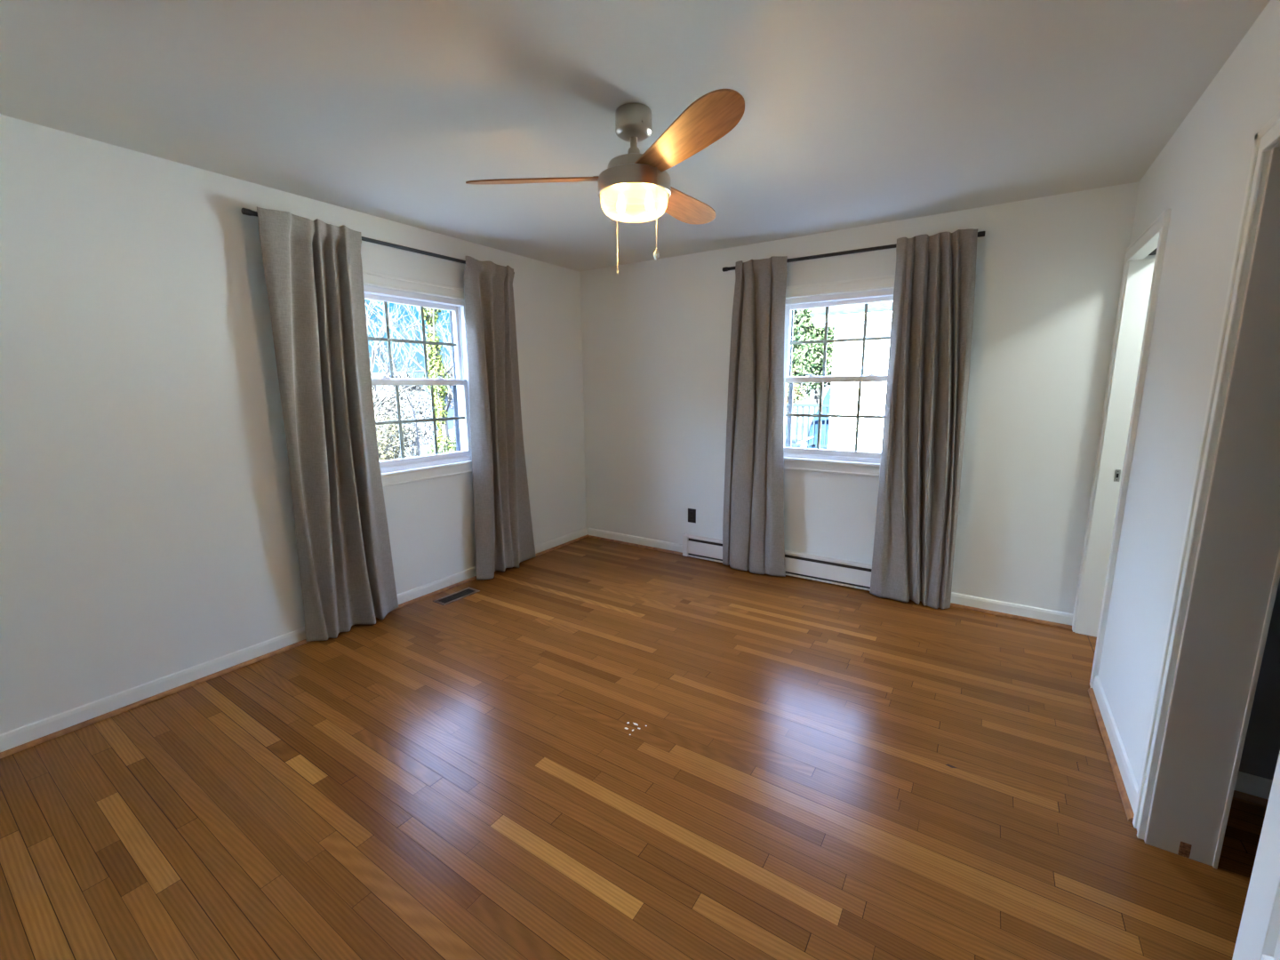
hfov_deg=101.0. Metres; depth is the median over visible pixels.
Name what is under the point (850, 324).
house
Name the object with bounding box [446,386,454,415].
shrub
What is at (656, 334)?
wall
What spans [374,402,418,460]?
shrub
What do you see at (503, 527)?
curtain
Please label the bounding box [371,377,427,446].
shrub
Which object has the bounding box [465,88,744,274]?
ceiling fan
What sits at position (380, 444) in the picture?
shrub
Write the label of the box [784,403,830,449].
deck
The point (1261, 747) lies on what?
wall
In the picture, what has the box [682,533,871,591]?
baseboard heater
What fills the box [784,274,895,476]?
window
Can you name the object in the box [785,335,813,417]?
leafy tree
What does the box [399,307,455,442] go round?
bare tree
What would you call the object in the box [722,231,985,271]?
curtain rod
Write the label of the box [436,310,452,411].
bare tree
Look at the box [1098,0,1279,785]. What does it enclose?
wall
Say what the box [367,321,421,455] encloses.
bare tree
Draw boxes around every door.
[1072,208,1171,687]
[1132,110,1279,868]
[1232,751,1279,959]
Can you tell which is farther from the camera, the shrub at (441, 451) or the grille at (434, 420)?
the shrub at (441, 451)
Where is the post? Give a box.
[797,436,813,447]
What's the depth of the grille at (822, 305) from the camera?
3.69 m
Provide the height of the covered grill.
1.481 m
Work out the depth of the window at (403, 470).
3.57 m
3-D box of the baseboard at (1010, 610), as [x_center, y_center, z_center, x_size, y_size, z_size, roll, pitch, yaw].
[1.030,0.672,4.098,3.667,0.086,0.029,6,12,33]
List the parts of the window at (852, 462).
sash, sash, casing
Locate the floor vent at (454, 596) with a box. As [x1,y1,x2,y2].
[432,587,479,605]
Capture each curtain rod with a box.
[241,208,514,274]
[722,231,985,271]
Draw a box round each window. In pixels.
[362,270,471,487]
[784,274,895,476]
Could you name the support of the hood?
attached to the baseboard heater
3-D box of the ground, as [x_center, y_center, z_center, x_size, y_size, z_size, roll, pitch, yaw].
[-2.052,-6.476,29.228,110.000,7.240,120.000,6,12,33]
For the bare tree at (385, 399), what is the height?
5.554 m
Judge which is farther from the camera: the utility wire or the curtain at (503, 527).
the utility wire
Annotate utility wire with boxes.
[366,322,450,326]
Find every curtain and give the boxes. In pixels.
[256,206,398,641]
[463,256,535,579]
[722,256,787,576]
[869,228,977,608]
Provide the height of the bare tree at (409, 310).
9.857 m
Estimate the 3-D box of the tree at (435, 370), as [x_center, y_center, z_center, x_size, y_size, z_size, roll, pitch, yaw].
[-4.791,-3.257,12.466,3.806,6.996,2.796,1,10,8]
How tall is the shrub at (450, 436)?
1.613 m
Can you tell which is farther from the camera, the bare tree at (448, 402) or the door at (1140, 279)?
the bare tree at (448, 402)
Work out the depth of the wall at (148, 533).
2.41 m
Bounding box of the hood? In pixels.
[688,535,871,568]
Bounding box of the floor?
[0,536,1266,959]
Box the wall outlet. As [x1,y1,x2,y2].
[688,508,695,523]
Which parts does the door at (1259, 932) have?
panel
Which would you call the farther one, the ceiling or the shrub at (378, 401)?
the shrub at (378, 401)
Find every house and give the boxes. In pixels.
[392,370,454,430]
[809,301,892,452]
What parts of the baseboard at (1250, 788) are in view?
shoe moulding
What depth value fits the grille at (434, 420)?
3.61 m
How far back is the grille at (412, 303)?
3.55 m
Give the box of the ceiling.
[0,0,1270,271]
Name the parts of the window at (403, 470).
casing, sash, sash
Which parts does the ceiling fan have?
fan blade, pull chain, lamp shade, pull chain, fan blade, fan blade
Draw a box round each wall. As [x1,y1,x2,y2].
[0,114,586,734]
[580,181,1139,614]
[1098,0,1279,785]
[1238,578,1279,780]
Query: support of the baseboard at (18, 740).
attached to the wall at (148, 533)
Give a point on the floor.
(600, 749)
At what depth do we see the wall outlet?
4.44 m
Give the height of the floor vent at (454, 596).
0.004 m
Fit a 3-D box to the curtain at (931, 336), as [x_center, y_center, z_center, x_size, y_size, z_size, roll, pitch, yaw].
[1.774,-0.326,3.306,0.482,2.300,0.112,6,12,33]
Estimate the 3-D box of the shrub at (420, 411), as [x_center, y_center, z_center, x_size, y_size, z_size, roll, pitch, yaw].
[-7.869,-2.284,17.831,2.365,3.161,3.126,-8,12,-35]
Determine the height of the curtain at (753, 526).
2.299 m
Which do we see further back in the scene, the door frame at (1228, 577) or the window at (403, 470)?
the window at (403, 470)
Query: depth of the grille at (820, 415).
3.75 m
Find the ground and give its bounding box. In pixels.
[371,369,831,459]
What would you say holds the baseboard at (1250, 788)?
attached to the wall at (1261, 747)
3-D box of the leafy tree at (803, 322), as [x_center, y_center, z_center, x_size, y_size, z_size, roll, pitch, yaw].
[5.158,-4.773,16.587,5.211,8.396,5.084,4,11,26]
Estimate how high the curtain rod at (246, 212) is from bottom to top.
0.032 m
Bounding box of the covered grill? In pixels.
[806,387,831,448]
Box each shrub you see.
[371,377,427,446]
[374,365,438,456]
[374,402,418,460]
[374,409,415,460]
[395,440,455,456]
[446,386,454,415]
[448,420,456,451]
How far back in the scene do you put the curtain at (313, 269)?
2.92 m
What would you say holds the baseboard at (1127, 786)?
attached to the wall at (1200, 174)
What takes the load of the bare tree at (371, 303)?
on the ground
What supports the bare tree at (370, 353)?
on the ground
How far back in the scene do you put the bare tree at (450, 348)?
15.08 m
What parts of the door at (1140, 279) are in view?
strike plate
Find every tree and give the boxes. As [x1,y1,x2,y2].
[364,299,455,452]
[365,299,391,336]
[365,301,423,411]
[367,304,452,439]
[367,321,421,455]
[368,300,447,371]
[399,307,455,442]
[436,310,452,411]
[436,334,452,386]
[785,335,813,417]
[786,308,840,418]
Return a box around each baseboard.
[0,528,588,758]
[587,528,1073,629]
[1088,675,1138,822]
[1232,770,1272,806]
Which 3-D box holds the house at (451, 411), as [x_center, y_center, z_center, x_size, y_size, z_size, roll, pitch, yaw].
[-11.830,-4.677,31.116,3.654,3.384,3.800,6,12,33]
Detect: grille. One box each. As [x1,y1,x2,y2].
[368,301,455,378]
[375,385,464,458]
[784,382,883,451]
[789,303,889,375]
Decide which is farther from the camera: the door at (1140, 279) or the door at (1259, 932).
the door at (1140, 279)

